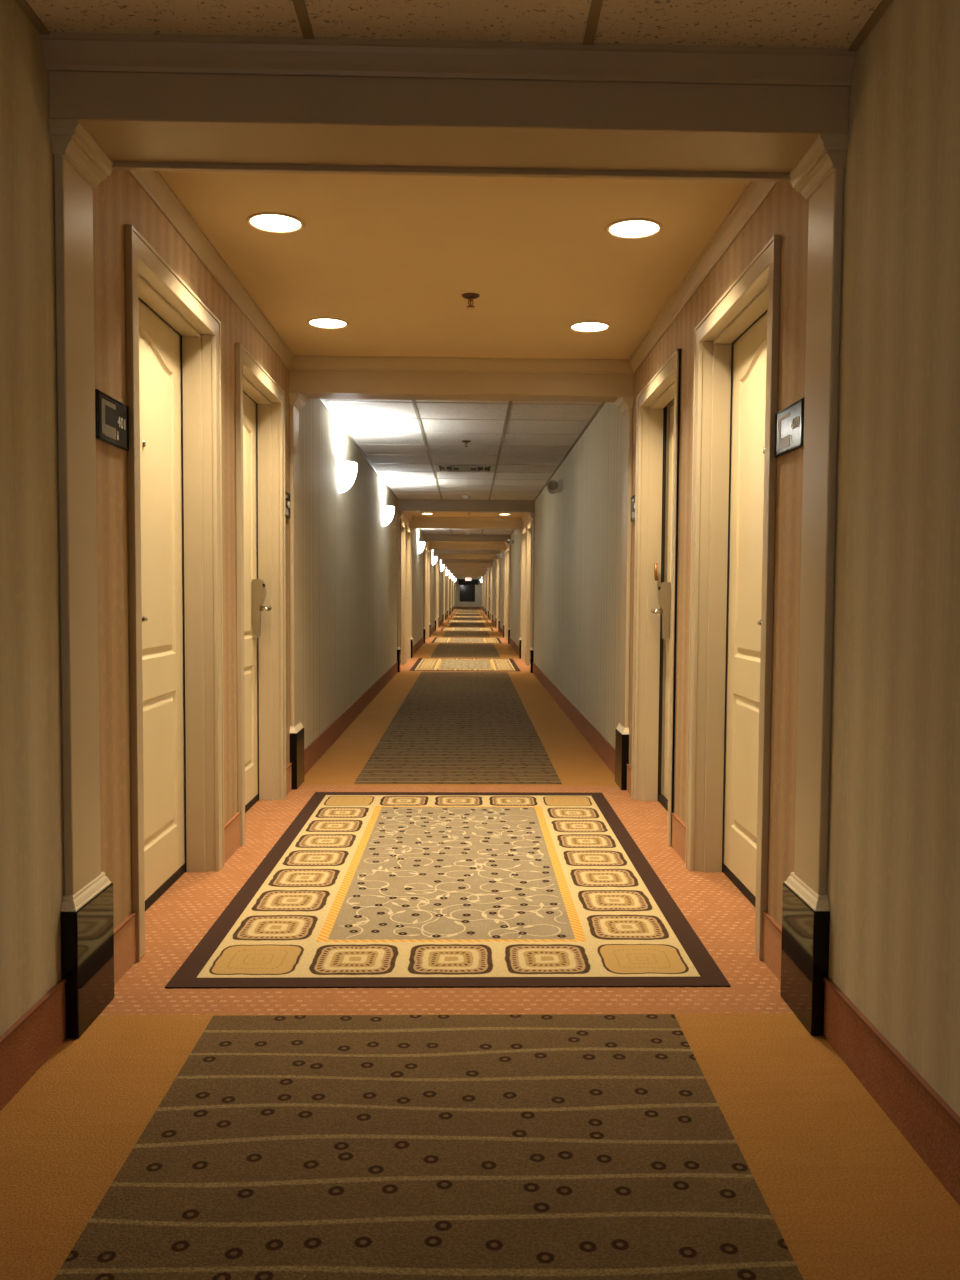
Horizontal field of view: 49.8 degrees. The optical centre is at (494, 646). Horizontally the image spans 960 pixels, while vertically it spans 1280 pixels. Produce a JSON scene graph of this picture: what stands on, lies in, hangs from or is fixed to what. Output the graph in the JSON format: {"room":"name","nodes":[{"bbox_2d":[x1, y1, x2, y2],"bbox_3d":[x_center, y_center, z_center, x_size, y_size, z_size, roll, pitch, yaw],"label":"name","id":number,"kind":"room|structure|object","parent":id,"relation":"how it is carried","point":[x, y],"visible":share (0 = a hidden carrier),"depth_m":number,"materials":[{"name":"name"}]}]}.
{"room":"hotel corridor","nodes":[
{"label":"hotel corridor","id":0,"kind":"room"},
{"bbox_2d":[0,0,454,1035],"bbox_3d":[-1.943,-1.899,34.560,0.160,2.434,79.300,0,3,-1],"label":"wall","id":1,"kind":"structure","parent":0,"point":[348,559],"depth_m":2.79,"materials":[{"name":"paint"}]},
{"bbox_2d":[49,119,113,1038],"bbox_3d":[-1.024,-0.143,2.611,0.070,2.205,0.261,0,3,-1],"label":"pilaster","id":2,"kind":"object","parent":1,"relation":"attached to","point":[80,163],"visible":1,"depth_m":2.56,"materials":[{"name":"beige paint"}]},
{"bbox_2d":[95,389,128,450],"bbox_3d":[-1.056,-0.622,2.853,0.012,0.129,0.250,0,3,-1],"label":"room sign","id":3,"kind":"object","parent":1,"relation":"attached to","point":[111,415],"visible":0.97,"depth_m":2.83,"materials":[{"name":"black plastic"}]},
{"bbox_2d":[125,224,223,960],"bbox_3d":[-1.152,-0.165,3.547,0.181,2.150,1.067,0,3,-1],"label":"door","id":4,"kind":"structure","parent":1,"relation":"in","point":[174,455],"depth_m":3.84,"materials":[{"name":"beige paint"}]},
{"bbox_2d":[128,170,293,368],"bbox_3d":[-1.073,-1.471,4.159,0.036,0.070,2.970,0,3,-1],"label":"crown molding","id":5,"kind":"structure","parent":1,"relation":"attached to","point":[153,183],"depth_m":3.80,"materials":[{"name":"beige paint"}]},
{"bbox_2d":[0,607,454,1110],"bbox_3d":[-1.864,-0.758,34.621,0.013,0.150,79.300,0,3,-1],"label":"baseboard","id":6,"kind":"structure","parent":1,"relation":"attached to","point":[38,1033],"depth_m":2.50,"materials":[{"name":"wood"}]},
{"bbox_2d":[235,343,285,845],"bbox_3d":[-1.188,-0.237,4.950,0.181,2.150,1.067,0,3,-1],"label":"door","id":7,"kind":"structure","parent":1,"relation":"in","point":[260,401],"depth_m":5.37,"materials":[{"name":"beige paint"}]},
{"bbox_2d":[285,491,289,518],"bbox_3d":[-1.125,-0.764,5.572,0.012,0.140,0.190,0,3,-1],"label":"room sign","id":8,"kind":"object","parent":1,"relation":"attached to","point":[287,495],"visible":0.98,"depth_m":5.58,"materials":[{"name":"black plastic"}]},
{"bbox_2d":[288,390,308,789],"bbox_3d":[-1.105,-0.309,5.836,0.070,2.205,0.261,0,3,-1],"label":"pilaster","id":9,"kind":"object","parent":1,"relation":"attached to","point":[297,401],"visible":0.99,"depth_m":5.76,"materials":[{"name":"beige paint"}]},
{"bbox_2d":[337,461,356,492],"bbox_3d":[-1.117,-1.284,7.869,0.138,0.225,0.276,0,3,-1],"label":"wall sconce","id":10,"kind":"object","parent":1,"relation":"attached to","point":[346,470],"visible":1,"depth_m":7.77,"materials":[{"name":"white glass"}]},
{"bbox_2d":[382,505,394,525],"bbox_3d":[-1.216,-1.486,11.812,0.138,0.225,0.276,0,3,-1],"label":"wall sconce","id":11,"kind":"object","parent":1,"relation":"attached to","point":[387,511],"visible":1,"depth_m":11.72,"materials":[{"name":"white glass"}]},
{"bbox_2d":[397,512,402,671],"bbox_3d":[-1.320,-0.748,14.382,0.070,2.205,0.261,0,3,-1],"label":"pilaster","id":12,"kind":"object","parent":1,"relation":"attached to","point":[399,514],"visible":0.98,"depth_m":14.30,"materials":[{"name":"beige paint"}]},
{"bbox_2d":[400,519,405,664],"bbox_3d":[-1.449,-0.769,15.318,0.181,2.150,1.067,0,3,-1],"label":"door","id":13,"kind":"structure","parent":1,"relation":"in","point":[402,524],"depth_m":15.78,"materials":[{"name":"paint"}]},
{"bbox_2d":[405,526,410,662],"bbox_3d":[-1.484,-0.841,16.720,0.181,2.150,1.067,0,3,-1],"label":"door","id":14,"kind":"structure","parent":1,"relation":"in","point":[408,530],"depth_m":17.18,"materials":[{"name":"paint"}]},
{"bbox_2d":[404,512,411,520],"bbox_3d":[-1.369,-2.075,15.930,0.036,0.070,2.970,0,3,-1],"label":"crown molding","id":15,"kind":"structure","parent":1,"relation":"attached to","point":[407,514],"depth_m":16.59,"materials":[{"name":"beige paint"}]},
{"bbox_2d":[410,528,414,657],"bbox_3d":[-1.401,-0.913,17.607,0.070,2.205,0.261,0,3,-1],"label":"pilaster","id":16,"kind":"object","parent":1,"relation":"attached to","point":[412,529],"visible":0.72,"depth_m":17.51,"materials":[{"name":"beige paint"}]},
{"bbox_2d":[418,542,424,553],"bbox_3d":[-1.423,-1.907,19.999,0.138,0.225,0.276,0,3,-1],"label":"wall sconce","id":17,"kind":"object","parent":1,"relation":"attached to","point":[421,545],"visible":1,"depth_m":19.90,"materials":[{"name":"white glass"}]},
{"bbox_2d":[423,542,426,643],"bbox_3d":[-1.528,-1.170,22.619,0.070,2.205,0.261,0,3,-1],"label":"pilaster","id":18,"kind":"object","parent":1,"relation":"attached to","point":[424,629],"visible":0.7,"depth_m":22.53,"materials":[{"name":"beige paint"}]},
{"bbox_2d":[425,546,426,639],"bbox_3d":[-1.656,-1.191,23.554,0.181,2.150,1.067,0,3,-1],"label":"door","id":19,"kind":"structure","parent":1,"relation":"in","point":[425,546],"depth_m":24.02,"materials":[{"name":"paint"}]},
{"bbox_2d":[427,549,429,639],"bbox_3d":[-1.691,-1.263,24.957,0.181,2.150,1.067,0,3,-1],"label":"door","id":20,"kind":"structure","parent":1,"relation":"in","point":[428,550],"depth_m":25.40,"materials":[{"name":"paint"}]},
{"bbox_2d":[429,549,431,636],"bbox_3d":[-1.609,-1.336,25.844,0.070,2.205,0.261,0,3,-1],"label":"pilaster","id":21,"kind":"object","parent":1,"relation":"attached to","point":[429,549],"visible":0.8,"depth_m":25.76,"materials":[{"name":"beige paint"}]},
{"bbox_2d":[432,556,436,564],"bbox_3d":[-1.621,-2.311,27.886,0.138,0.225,0.276,0,3,-1],"label":"wall sconce","id":22,"kind":"object","parent":1,"relation":"attached to","point":[434,558],"visible":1,"depth_m":27.78,"materials":[{"name":"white glass"}]},
{"bbox_2d":[435,555,437,630],"bbox_3d":[-1.715,-1.552,30.057,0.070,2.205,0.261,0,3,-1],"label":"pilaster","id":23,"kind":"object","parent":1,"relation":"attached to","point":[435,555],"visible":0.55,"depth_m":29.97,"materials":[{"name":"beige paint"}]},
{"bbox_2d":[436,562,436,628],"bbox_3d":[-1.843,-1.573,30.992,0.181,2.150,1.067,0,3,-1],"label":"door","id":24,"kind":"structure","parent":1,"relation":"in","point":[436,562],"depth_m":31.46,"materials":[{"name":"paint"}]},
{"bbox_2d":[437,559,438,627],"bbox_3d":[-1.879,-1.645,32.395,0.181,2.150,1.067,0,3,-1],"label":"door","id":25,"kind":"structure","parent":1,"relation":"in","point":[437,559],"depth_m":32.87,"materials":[{"name":"paint"}]},
{"bbox_2d":[438,559,439,626],"bbox_3d":[-1.796,-1.718,33.281,0.070,2.205,0.261,0,3,-1],"label":"pilaster","id":26,"kind":"object","parent":1,"relation":"attached to","point":[438,559],"visible":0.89,"depth_m":33.20,"materials":[{"name":"beige paint"}]},
{"bbox_2d":[443,570,443,613],"bbox_3d":[-2.067,-2.029,39.878,0.181,2.150,1.067,0,3,-1],"label":"door","id":27,"kind":"structure","parent":1,"relation":"in","point":[443,570],"depth_m":40.34,"materials":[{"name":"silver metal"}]},
{"bbox_2d":[444,567,444,619],"bbox_3d":[-2.102,-2.101,41.280,0.181,2.150,1.067,0,3,-1],"label":"door","id":28,"kind":"structure","parent":1,"relation":"in","point":[444,567],"depth_m":41.75,"materials":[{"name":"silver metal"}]},
{"bbox_2d":[447,569,447,617],"bbox_3d":[-2.137,-2.413,46.829,0.070,2.205,0.261,0,3,-1],"label":"pilaster","id":29,"kind":"object","parent":1,"relation":"attached to","point":[447,569],"visible":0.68,"depth_m":46.73,"materials":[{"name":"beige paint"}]},
{"bbox_2d":[448,574,448,615],"bbox_3d":[-2.301,-2.506,49.167,0.181,2.150,1.067,0,3,-1],"label":"door","id":30,"kind":"structure","parent":1,"relation":"in","point":[448,574],"depth_m":49.64,"materials":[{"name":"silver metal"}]},
{"bbox_2d":[450,573,450,613],"bbox_3d":[-2.351,-2.848,55.315,0.070,2.205,0.261,0,3,-1],"label":"pilaster","id":31,"kind":"object","parent":1,"relation":"attached to","point":[450,573],"visible":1,"depth_m":55.21,"materials":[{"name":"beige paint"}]},
{"bbox_2d":[26,0,881,533],"bbox_3d":[-0.907,-3.083,34.526,2.216,0.050,79.300,0,3,-1],"label":"ceiling","id":32,"kind":"structure","parent":0,"point":[394,258],"depth_m":3.76,"materials":[{"name":"paint"}]},
{"bbox_2d":[246,212,304,233],"bbox_3d":[-0.763,-1.473,3.596,0.200,0.007,0.200,0,3,-1],"label":"recessed light","id":33,"kind":"object","parent":32,"relation":"in","point":[269,222],"visible":1,"depth_m":3.59,"materials":[{"name":"white glass"}]},
{"bbox_2d":[307,317,348,328],"bbox_3d":[-0.797,-1.541,4.929,0.200,0.007,0.200,0,3,-1],"label":"recessed light","id":34,"kind":"object","parent":32,"relation":"in","point":[320,322],"visible":1,"depth_m":4.93,"materials":[{"name":"white"}]},
{"bbox_2d":[41,32,856,181],"bbox_3d":[-0.103,-1.321,2.574,1.896,0.193,0.332,0,3,-1],"label":"ceiling beam","id":35,"kind":"structure","parent":32,"relation":"attached to","point":[151,102],"depth_m":2.45,"materials":[{"name":"beige paint"}]},
{"bbox_2d":[15,0,892,50],"bbox_3d":[-0.005,-1.217,-1.310,1.896,0.008,7.510,0,3,-1],"label":"grid","id":36,"kind":"object","parent":32,"relation":"attached to","point":[299,5],"depth_m":2.31,"materials":[{"name":"paint"}]},
{"bbox_2d":[288,355,633,401],"bbox_3d":[-0.184,-1.487,5.799,1.896,0.193,0.332,0,3,-1],"label":"ceiling beam","id":37,"kind":"structure","parent":32,"relation":"attached to","point":[315,376],"depth_m":5.67,"materials":[{"name":"beige paint"}]},
{"bbox_2d":[320,399,605,500],"bbox_3d":[-0.291,-1.801,10.067,1.896,0.008,8.300,0,3,-1],"label":"grid","id":38,"kind":"object","parent":32,"relation":"attached to","point":[413,402],"visible":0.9,"depth_m":8.82,"materials":[{"name":"paint"}]},
{"bbox_2d":[435,464,494,471],"bbox_3d":[-0.309,-1.818,10.576,0.600,0.022,0.600,0,3,-1],"label":"ceiling vent","id":39,"kind":"object","parent":32,"relation":"in","point":[439,467],"visible":1,"depth_m":10.54,"materials":[{"name":"metal"}]},
{"bbox_2d":[397,499,534,512],"bbox_3d":[-0.399,-1.955,14.343,1.896,0.179,0.332,0,3,-1],"label":"ceiling beam","id":40,"kind":"structure","parent":32,"relation":"attached to","point":[403,505],"depth_m":14.21,"materials":[{"name":"beige paint"}]},
{"bbox_2d":[410,517,522,528],"bbox_3d":[-0.480,-2.091,17.569,1.896,0.193,0.332,0,3,-1],"label":"ceiling beam","id":41,"kind":"structure","parent":32,"relation":"attached to","point":[416,522],"depth_m":17.43,"materials":[{"name":"beige paint"}]},
{"bbox_2d":[419,528,514,534],"bbox_3d":[-0.543,-2.314,20.070,1.896,0.008,4.760,0,3,-1],"label":"grid","id":42,"kind":"object","parent":32,"relation":"attached to","point":[482,531],"visible":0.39,"depth_m":21.39,"materials":[{"name":"paint"}]},
{"bbox_2d":[424,534,510,541],"bbox_3d":[-0.606,-2.377,22.580,1.896,0.179,0.332,0,3,-1],"label":"ceiling beam","id":43,"kind":"structure","parent":32,"relation":"attached to","point":[427,537],"depth_m":22.45,"materials":[{"name":"beige paint"}]},
{"bbox_2d":[429,542,505,549],"bbox_3d":[-0.688,-2.514,25.806,1.896,0.193,0.332,0,3,-1],"label":"ceiling beam","id":44,"kind":"structure","parent":32,"relation":"attached to","point":[433,545],"depth_m":25.67,"materials":[{"name":"beige paint"}]},
{"bbox_2d":[435,549,499,554],"bbox_3d":[-0.794,-2.759,30.018,1.896,0.179,0.332,0,3,-1],"label":"ceiling beam","id":45,"kind":"structure","parent":32,"relation":"attached to","point":[437,551],"depth_m":29.89,"materials":[{"name":"beige paint"}]},
{"bbox_2d":[438,554,496,559],"bbox_3d":[-0.875,-2.896,33.244,1.896,0.193,0.332,0,3,-1],"label":"ceiling beam","id":46,"kind":"structure","parent":32,"relation":"attached to","point":[490,557],"depth_m":33.11,"materials":[{"name":"beige paint"}]},
{"bbox_2d":[443,559,492,563],"bbox_3d":[-1.017,-3.215,38.903,1.896,0.179,0.332,0,3,-1],"label":"ceiling beam","id":47,"kind":"structure","parent":32,"relation":"attached to","point":[465,561],"depth_m":38.77,"materials":[{"name":"beige paint"}]},
{"bbox_2d":[445,563,490,566],"bbox_3d":[-1.099,-3.352,42.129,1.896,0.193,0.332,0,3,-1],"label":"ceiling beam","id":48,"kind":"structure","parent":32,"relation":"attached to","point":[446,564],"depth_m":42.00,"materials":[{"name":"beige paint"}]},
{"bbox_2d":[449,568,486,570],"bbox_3d":[-1.297,-3.756,50.016,1.896,0.193,0.332,0,3,-1],"label":"ceiling beam","id":49,"kind":"structure","parent":32,"relation":"attached to","point":[450,569],"depth_m":49.88,"materials":[{"name":"beige paint"}]},
{"bbox_2d":[447,566,488,568],"bbox_3d":[-1.216,-3.620,46.790,1.896,0.179,0.332,0,3,-1],"label":"ceiling beam","id":50,"kind":"structure","parent":32,"relation":"attached to","point":[462,567],"depth_m":46.66,"materials":[{"name":"beige paint"}]},
{"bbox_2d":[452,572,484,573],"bbox_3d":[-1.511,-4.192,58.503,1.896,0.193,0.332,0,3,-1],"label":"ceiling beam","id":51,"kind":"structure","parent":32,"relation":"attached to","point":[452,572],"depth_m":58.37,"materials":[{"name":"beige paint"}]},
{"bbox_2d":[462,293,479,307],"bbox_3d":[-0.105,-1.490,4.458,0.080,0.048,0.080,0,3,-1],"label":"sprinkler","id":52,"kind":"object","parent":32,"relation":"attached to","point":[470,296],"visible":1,"depth_m":4.44,"materials":[{"name":"brown metal"}]},
{"bbox_2d":[569,321,610,332],"bbox_3d":[0.455,-1.534,4.961,0.200,0.007,0.200,0,3,-1],"label":"recessed light","id":53,"kind":"object","parent":32,"relation":"in","point":[584,326],"visible":1,"depth_m":4.96,"materials":[{"name":"white glass"}]},
{"bbox_2d":[605,218,662,238],"bbox_3d":[0.488,-1.465,3.628,0.200,0.007,0.200,0,3,-1],"label":"recessed light","id":54,"kind":"object","parent":32,"relation":"in","point":[631,228],"visible":1,"depth_m":3.62,"materials":[{"name":"white glass"}]},
{"bbox_2d":[455,576,481,606],"bbox_3d":[-1.913,-3.902,74.233,2.216,2.384,0.120,0,3,-1],"label":"wall","id":55,"kind":"structure","parent":0,"point":[478,588],"depth_m":74.19,"materials":[{"name":"paint"}]},
{"bbox_2d":[460,585,474,601],"bbox_3d":[-1.978,-3.829,74.205,1.100,1.240,0.080,0,3,-1],"label":"window","id":56,"kind":"structure","parent":55,"relation":"in","point":[467,592],"depth_m":74.21,"materials":[{"name":"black glass"}]},
{"bbox_2d":[455,607,480,608],"bbox_3d":[-1.919,-2.783,74.222,1.896,0.150,0.016,0,3,-1],"label":"baseboard","id":57,"kind":"structure","parent":55,"relation":"attached to","point":[455,607],"depth_m":74.22,"materials":[{"name":"wood"}]},
{"bbox_2d":[458,579,478,584],"bbox_3d":[-1.905,-4.618,74.076,1.480,0.390,0.120,0,3,-1],"label":"window valance","id":58,"kind":"object","parent":55,"relation":"attached to","point":[460,581],"visible":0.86,"depth_m":74.03,"materials":[{"name":"fabric"}]},
{"bbox_2d":[0,609,959,1279],"bbox_3d":[-0.924,-0.647,34.650,2.216,0.060,79.300,0,3,-1],"label":"floor","id":59,"kind":"structure","parent":0,"point":[848,1196],"depth_m":2.45,"materials":[{"name":"orange carpet"}]},
{"bbox_2d":[54,1014,802,1279],"bbox_3d":[-0.035,1.154,-1.073,1.198,0.004,7.540,0,3,-1],"label":"carpet runner","id":60,"kind":"object","parent":59,"relation":"on","point":[540,1146],"visible":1,"depth_m":2.00,"materials":[{"name":"brown carpet"}]},
{"bbox_2d":[165,792,730,987],"bbox_3d":[-0.162,0.878,4.293,1.579,0.004,2.821,0,3,-1],"label":"rug","id":61,"kind":"object","parent":59,"relation":"on","point":[360,889],"visible":1,"depth_m":3.63,"materials":[{"name":"gold carpet"}]},
{"bbox_2d":[354,672,561,783],"bbox_3d":[-0.320,0.575,10.216,1.198,0.004,8.505,0,3,-1],"label":"carpet runner","id":62,"kind":"object","parent":59,"relation":"on","point":[450,727],"visible":1,"depth_m":7.79,"materials":[{"name":"brown carpet"}]},
{"bbox_2d":[409,658,519,670],"bbox_3d":[-0.458,0.274,16.064,1.579,0.004,2.821,0,3,-1],"label":"rug","id":63,"kind":"object","parent":59,"relation":"on","point":[422,664],"visible":1,"depth_m":15.89,"materials":[{"name":"gold carpet"}]},
{"bbox_2d":[431,643,499,657],"bbox_3d":[-0.571,0.061,20.219,1.198,0.004,4.965,0,3,-1],"label":"carpet runner","id":64,"kind":"object","parent":59,"relation":"on","point":[463,650],"visible":1,"depth_m":19.82,"materials":[{"name":"brown carpet"}]},
{"bbox_2d":[431,637,501,642],"bbox_3d":[-0.666,-0.149,24.301,1.579,0.004,2.821,0,3,-1],"label":"rug","id":65,"kind":"object","parent":59,"relation":"on","point":[436,639],"visible":1,"depth_m":24.11,"materials":[{"name":"gold carpet"}]},
{"bbox_2d":[443,631,489,636],"bbox_3d":[-0.769,-0.341,28.056,1.198,0.004,4.165,0,3,-1],"label":"carpet runner","id":66,"kind":"object","parent":59,"relation":"on","point":[447,633],"visible":0.93,"depth_m":27.68,"materials":[{"name":"brown carpet"}]},
{"bbox_2d":[440,627,493,630],"bbox_3d":[-0.853,-0.530,31.739,1.579,0.004,2.821,0,3,-1],"label":"rug","id":67,"kind":"object","parent":59,"relation":"on","point":[443,628],"visible":1,"depth_m":31.42,"materials":[{"name":"gold carpet"}]},
{"bbox_2d":[449,622,485,627],"bbox_3d":[-0.974,-0.760,36.218,1.198,0.004,5.615,0,3,-1],"label":"carpet runner","id":68,"kind":"object","parent":59,"relation":"on","point":[453,624],"visible":1,"depth_m":36.35,"materials":[{"name":"brown carpet"}]},
{"bbox_2d":[447,620,487,622],"bbox_3d":[-1.077,-0.987,40.624,1.579,0.004,2.821,0,3,-1],"label":"rug","id":69,"kind":"object","parent":59,"relation":"on","point":[481,621],"visible":0.97,"depth_m":40.52,"materials":[{"name":"gold carpet"}]},
{"bbox_2d":[453,617,481,619],"bbox_3d":[-1.185,-1.190,44.604,1.198,0.004,4.615,0,3,-1],"label":"carpet runner","id":70,"kind":"object","parent":59,"relation":"on","point":[454,617],"visible":0.79,"depth_m":43.62,"materials":[{"name":"brown carpet"}]},
{"bbox_2d":[457,611,477,612],"bbox_3d":[-1.599,-2.033,61.028,1.198,0.004,4.715,0,3,-1],"label":"carpet runner","id":71,"kind":"object","parent":59,"relation":"on","point":[458,611],"visible":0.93,"depth_m":59.60,"materials":[{"name":"beige carpet"}]},
{"bbox_2d":[451,616,484,617],"bbox_3d":[-1.275,-1.391,48.511,1.579,0.004,2.821,0,3,-1],"label":"rug","id":72,"kind":"object","parent":59,"relation":"on","point":[451,616],"visible":1,"depth_m":48.90,"materials":[{"name":"gold carpet"}]},
{"bbox_2d":[456,614,479,615],"bbox_3d":[-1.391,-1.611,52.791,1.198,0.004,5.215,0,3,-1],"label":"carpet runner","id":73,"kind":"object","parent":59,"relation":"on","point":[456,614],"visible":0.79,"depth_m":51.51,"materials":[{"name":"brown carpet"}]},
{"bbox_2d":[481,0,959,1116],"bbox_3d":[0.113,-1.887,34.613,0.160,2.434,79.300,0,3,-1],"label":"wall","id":74,"kind":"structure","parent":0,"point":[893,861],"depth_m":2.30,"materials":[{"name":"paint"}]},
{"bbox_2d":[485,573,485,613],"bbox_3d":[-0.525,-2.838,55.362,0.070,2.205,0.261,0,3,-1],"label":"pilaster","id":75,"kind":"object","parent":74,"relation":"attached to","point":[485,573],"visible":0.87,"depth_m":55.28,"materials":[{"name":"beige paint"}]},
{"bbox_2d":[487,572,487,615],"bbox_3d":[-0.266,-2.494,49.219,0.181,2.150,1.067,0,3,-1],"label":"door","id":76,"kind":"structure","parent":74,"relation":"in","point":[487,572],"depth_m":49.69,"materials":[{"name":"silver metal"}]},
{"bbox_2d":[488,573,488,617],"bbox_3d":[-0.312,-2.402,46.876,0.070,2.205,0.261,0,3,-1],"label":"pilaster","id":77,"kind":"object","parent":74,"relation":"attached to","point":[488,573],"visible":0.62,"depth_m":46.79,"materials":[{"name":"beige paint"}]},
{"bbox_2d":[492,566,492,622],"bbox_3d":[-0.113,-1.997,38.989,0.070,2.205,0.261,0,3,-1],"label":"pilaster","id":78,"kind":"object","parent":74,"relation":"attached to","point":[492,566],"visible":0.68,"depth_m":38.90,"materials":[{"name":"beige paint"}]},
{"bbox_2d":[495,560,496,627],"bbox_3d":[0.029,-1.707,33.328,0.070,2.205,0.261,0,3,-1],"label":"pilaster","id":79,"kind":"object","parent":74,"relation":"attached to","point":[496,560],"visible":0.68,"depth_m":33.24,"materials":[{"name":"beige paint"}]},
{"bbox_2d":[496,560,497,628],"bbox_3d":[0.156,-1.633,32.447,0.181,2.150,1.067,0,3,-1],"label":"door","id":80,"kind":"structure","parent":74,"relation":"in","point":[497,560],"depth_m":32.88,"materials":[{"name":"paint"}]},
{"bbox_2d":[498,559,498,619],"bbox_3d":[0.191,-1.561,31.044,0.181,2.150,1.067,0,3,-1],"label":"door","id":81,"kind":"structure","parent":74,"relation":"in","point":[498,559],"depth_m":31.50,"materials":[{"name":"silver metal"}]},
{"bbox_2d":[498,558,499,631],"bbox_3d":[0.110,-1.541,30.103,0.070,2.205,0.261,0,3,-1],"label":"pilaster","id":82,"kind":"object","parent":74,"relation":"attached to","point":[499,558],"visible":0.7,"depth_m":30.01,"materials":[{"name":"beige paint"}]},
{"bbox_2d":[503,550,505,637],"bbox_3d":[0.216,-1.325,25.890,0.070,2.205,0.261,0,3,-1],"label":"pilaster","id":83,"kind":"object","parent":74,"relation":"attached to","point":[503,550],"visible":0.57,"depth_m":25.79,"materials":[{"name":"beige paint"}]},
{"bbox_2d":[504,549,506,637],"bbox_3d":[0.343,-1.252,25.009,0.181,2.150,1.067,0,3,-1],"label":"door","id":84,"kind":"structure","parent":74,"relation":"in","point":[505,618],"depth_m":25.43,"materials":[{"name":"paint"}]},
{"bbox_2d":[506,547,508,640],"bbox_3d":[0.378,-1.180,23.606,0.181,2.150,1.067,0,3,-1],"label":"door","id":85,"kind":"structure","parent":74,"relation":"in","point":[508,547],"depth_m":24.05,"materials":[{"name":"paint"}]},
{"bbox_2d":[508,545,510,643],"bbox_3d":[0.298,-1.160,22.665,0.070,2.205,0.261,0,3,-1],"label":"pilaster","id":86,"kind":"object","parent":74,"relation":"attached to","point":[508,545],"visible":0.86,"depth_m":22.57,"materials":[{"name":"beige paint"}]},
{"bbox_2d":[506,539,513,544],"bbox_3d":[0.303,-2.134,21.123,0.154,0.121,0.296,0,3,-1],"label":"emergency light","id":87,"kind":"object","parent":74,"relation":"attached to","point":[508,541],"visible":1,"depth_m":21.01,"materials":[{"name":"white plastic"}]},
{"bbox_2d":[518,529,522,658],"bbox_3d":[0.424,-0.902,17.654,0.070,2.205,0.261,0,3,-1],"label":"pilaster","id":88,"kind":"object","parent":74,"relation":"attached to","point":[520,530],"visible":0.7,"depth_m":17.57,"materials":[{"name":"beige paint"}]},
{"bbox_2d":[521,527,526,659],"bbox_3d":[0.550,-0.829,16.772,0.181,2.150,1.067,0,3,-1],"label":"door","id":89,"kind":"structure","parent":74,"relation":"in","point":[524,532],"depth_m":17.22,"materials":[{"name":"paint"}]},
{"bbox_2d":[526,520,531,664],"bbox_3d":[0.586,-0.757,15.370,0.181,2.150,1.067,0,3,-1],"label":"pilaster","id":90,"kind":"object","parent":74,"relation":"in","point":[529,526],"depth_m":15.82,"materials":[{"name":"paint"}]},
{"bbox_2d":[529,514,534,672],"bbox_3d":[0.505,-0.737,14.429,0.070,2.205,0.261,0,3,-1],"label":"pilaster","id":91,"kind":"object","parent":74,"relation":"attached to","point":[532,516],"visible":0.97,"depth_m":14.34,"materials":[{"name":"beige paint"}]},
{"bbox_2d":[546,480,561,493],"bbox_3d":[0.578,-1.573,10.191,0.154,0.121,0.296,0,3,-1],"label":"emergency light","id":92,"kind":"object","parent":74,"relation":"attached to","point":[553,486],"visible":1,"depth_m":10.08,"materials":[{"name":"white plastic"}]},
{"bbox_2d":[615,396,633,789],"bbox_3d":[0.720,-0.298,5.883,0.070,2.205,0.261,0,3,-1],"label":"pilaster","id":93,"kind":"object","parent":74,"relation":"attached to","point":[624,404],"visible":0.99,"depth_m":5.81,"materials":[{"name":"beige paint"}]},
{"bbox_2d":[631,495,634,521],"bbox_3d":[0.758,-0.753,5.620,0.012,0.140,0.190,0,3,-1],"label":"room sign","id":94,"kind":"object","parent":74,"relation":"attached to","point":[632,497],"visible":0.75,"depth_m":5.65,"materials":[{"name":"silver plastic"}]},
{"bbox_2d":[631,349,681,845],"bbox_3d":[0.858,-0.225,5.002,0.204,2.150,1.067,0,3,-1],"label":"door","id":95,"kind":"structure","parent":74,"relation":"in","point":[658,410],"depth_m":5.44,"materials":[{"name":"beige paint"}]},
{"bbox_2d":[629,181,777,373],"bbox_3d":[0.787,-1.460,4.207,0.036,0.070,2.970,0,3,-1],"label":"crown molding","id":96,"kind":"structure","parent":74,"relation":"attached to","point":[755,193],"depth_m":3.86,"materials":[{"name":"beige paint"}]},
{"bbox_2d":[481,607,959,1205],"bbox_3d":[0.018,-0.747,34.669,0.013,0.150,79.300,0,3,-1],"label":"baseboard","id":97,"kind":"structure","parent":74,"relation":"attached to","point":[921,1115],"depth_m":2.25,"materials":[{"name":"wood"}]},
{"bbox_2d":[685,235,780,959],"bbox_3d":[0.882,-0.153,3.599,0.181,2.150,1.067,0,3,-1],"label":"door","id":98,"kind":"structure","parent":74,"relation":"in","point":[736,343],"depth_m":3.94,"materials":[{"name":"beige paint"}]},
{"bbox_2d":[774,397,804,457],"bbox_3d":[0.827,-0.611,2.901,0.012,0.129,0.250,0,3,-1],"label":"room sign","id":99,"kind":"object","parent":74,"relation":"attached to","point":[789,422],"visible":0.99,"depth_m":2.89,"materials":[{"name":"silver plastic"}]},
{"bbox_2d":[780,133,848,1035],"bbox_3d":[0.801,-0.133,2.658,0.070,2.205,0.261,0,3,-1],"label":"pilaster","id":100,"kind":"object","parent":74,"relation":"attached to","point":[818,175],"visible":0.99,"depth_m":2.61,"materials":[{"name":"beige paint"}]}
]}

